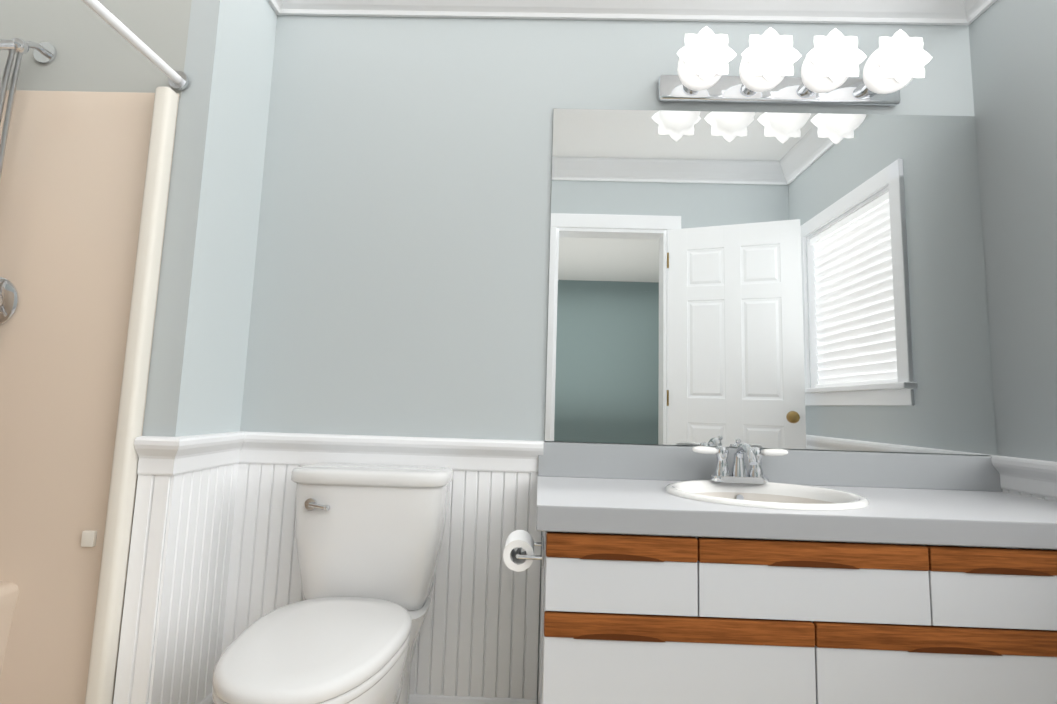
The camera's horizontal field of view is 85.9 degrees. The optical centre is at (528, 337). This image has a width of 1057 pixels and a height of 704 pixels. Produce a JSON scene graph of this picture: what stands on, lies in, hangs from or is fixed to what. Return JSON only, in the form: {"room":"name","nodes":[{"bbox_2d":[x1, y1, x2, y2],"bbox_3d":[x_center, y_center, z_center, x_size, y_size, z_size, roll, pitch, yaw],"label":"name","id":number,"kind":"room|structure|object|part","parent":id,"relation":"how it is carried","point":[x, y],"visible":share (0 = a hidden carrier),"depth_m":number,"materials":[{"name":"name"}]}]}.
{"room":"bathroom","nodes":[
{"label":"bathroom","id":0,"kind":"room"},
{"bbox_2d":[0,0,989,703],"bbox_3d":[-0.183,-0.112,1.164,3.585,2.460,1.700,2,-7,1],"label":"wall","id":1,"kind":"structure","parent":0,"point":[358,226],"depth_m":1.92,"materials":[{"name":"grey paint"}]},
{"bbox_2d":[117,431,244,703],"bbox_3d":[-0.957,0.717,1.604,0.060,0.872,0.324,2,-7,1],"label":"wainscoting","id":2,"kind":"structure","parent":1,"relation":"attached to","point":[227,563],"depth_m":1.56,"materials":[{"name":"white wood"}]},
{"bbox_2d":[229,431,543,703],"bbox_3d":[-0.462,0.753,1.777,0.995,0.872,0.047,2,-7,1],"label":"wainscoting","id":3,"kind":"structure","parent":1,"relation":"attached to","point":[477,641],"depth_m":1.80,"materials":[{"name":"white wood"}]},
{"bbox_2d":[268,0,982,25],"bbox_3d":[0.317,-1.183,1.963,2.438,0.111,0.109,2,-7,1],"label":"crown molding","id":4,"kind":"structure","parent":1,"relation":"attached to","point":[935,12],"depth_m":1.99,"materials":[{"name":"white wood"}]},
{"bbox_2d":[545,109,997,454],"bbox_3d":[0.788,-0.209,1.889,1.437,1.136,0.005,2,-7,1],"label":"mirror","id":5,"kind":"object","parent":1,"relation":"attached to","point":[815,281],"visible":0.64,"depth_m":1.88,"materials":[{"name":"clear glass"}]},
{"bbox_2d":[658,26,931,105],"bbox_3d":[0.857,-0.862,1.866,0.820,0.187,0.204,2,-7,1],"label":"sconce","id":6,"kind":"object","parent":1,"relation":"attached to","point":[894,64],"visible":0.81,"depth_m":1.82,"materials":[{"name":"white glass"}]},
{"bbox_3d":[0.757,-0.870,1.832,0.187,0.187,0.130,2,-7,1],"label":"lamp shade","id":7,"kind":"part","parent":6,"relation":"part of","materials":[{"name":"white glass"}]},
{"bbox_3d":[0.957,-0.864,1.827,0.187,0.187,0.130,2,-7,1],"label":"lamp shade","id":8,"kind":"part","parent":6,"relation":"part of","materials":[{"name":"white glass"}]},
{"bbox_3d":[1.156,-0.858,1.823,0.187,0.187,0.130,2,-7,1],"label":"lamp shade","id":9,"kind":"part","parent":6,"relation":"part of","materials":[{"name":"white glass"}]},
{"bbox_2d":[969,0,1056,461],"bbox_3d":[1.548,-0.071,1.065,0.120,2.460,1.580,2,-7,1],"label":"wall","id":10,"kind":"structure","parent":0,"point":[1013,48],"depth_m":1.74,"materials":[{"name":"grey paint"}]},
{"bbox_2d":[960,0,996,11],"bbox_3d":[1.480,-1.238,1.212,0.085,0.111,1.350,2,-7,1],"label":"crown molding","id":11,"kind":"structure","parent":10,"relation":"attached to","point":[969,5],"depth_m":1.91,"materials":[{"name":"white wood"}]},
{"bbox_2d":[990,455,1056,501],"bbox_3d":[1.446,0.721,1.032,0.036,0.872,1.455,2,-7,1],"label":"chair rail molding","id":12,"kind":"structure","parent":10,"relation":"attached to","point":[1033,478],"depth_m":1.67,"materials":[{"name":"white wood"}]},
{"bbox_3d":[-0.221,1.152,1.043,3.585,0.080,1.640,2,-7,1],"label":"floor","id":13,"kind":"structure","parent":0,"visible":0},
{"bbox_2d":[0,0,188,703],"bbox_3d":[-1.456,0.062,1.015,0.867,2.001,1.151,2,-7,1],"label":"shower","id":14,"kind":"object","parent":13,"relation":"on","point":[84,183],"depth_m":1.54,"materials":[{"name":"beige plastic"}]},
{"bbox_2d":[212,463,452,703],"bbox_3d":[-0.479,0.750,1.402,0.460,0.786,0.755,2,-7,1],"label":"toilet","id":15,"kind":"object","parent":13,"relation":"on","point":[369,538],"depth_m":1.60,"materials":[{"name":"white ceramic"}]},
{"bbox_2d":[503,523,1056,703],"bbox_3d":[0.702,0.837,1.494,1.532,0.707,0.539,2,-7,1],"label":"bathroom vanity","id":16,"kind":"object","parent":13,"relation":"on","point":[743,573],"depth_m":1.25,"materials":[{"name":"white"}]},
{"bbox_2d":[536,475,1056,542],"bbox_3d":[0.752,0.443,1.537,1.456,0.049,0.545,2,-7,1],"label":"countertop","id":17,"kind":"structure","parent":16,"relation":"on","point":[660,500],"depth_m":1.34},
{"bbox_2d":[707,439,770,486],"bbox_3d":[0.638,0.401,1.673,0.170,0.179,0.156,2,-7,1],"label":"faucet","id":18,"kind":"object","parent":17,"relation":"on","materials":[{"name":"silver metal"}]}
]}

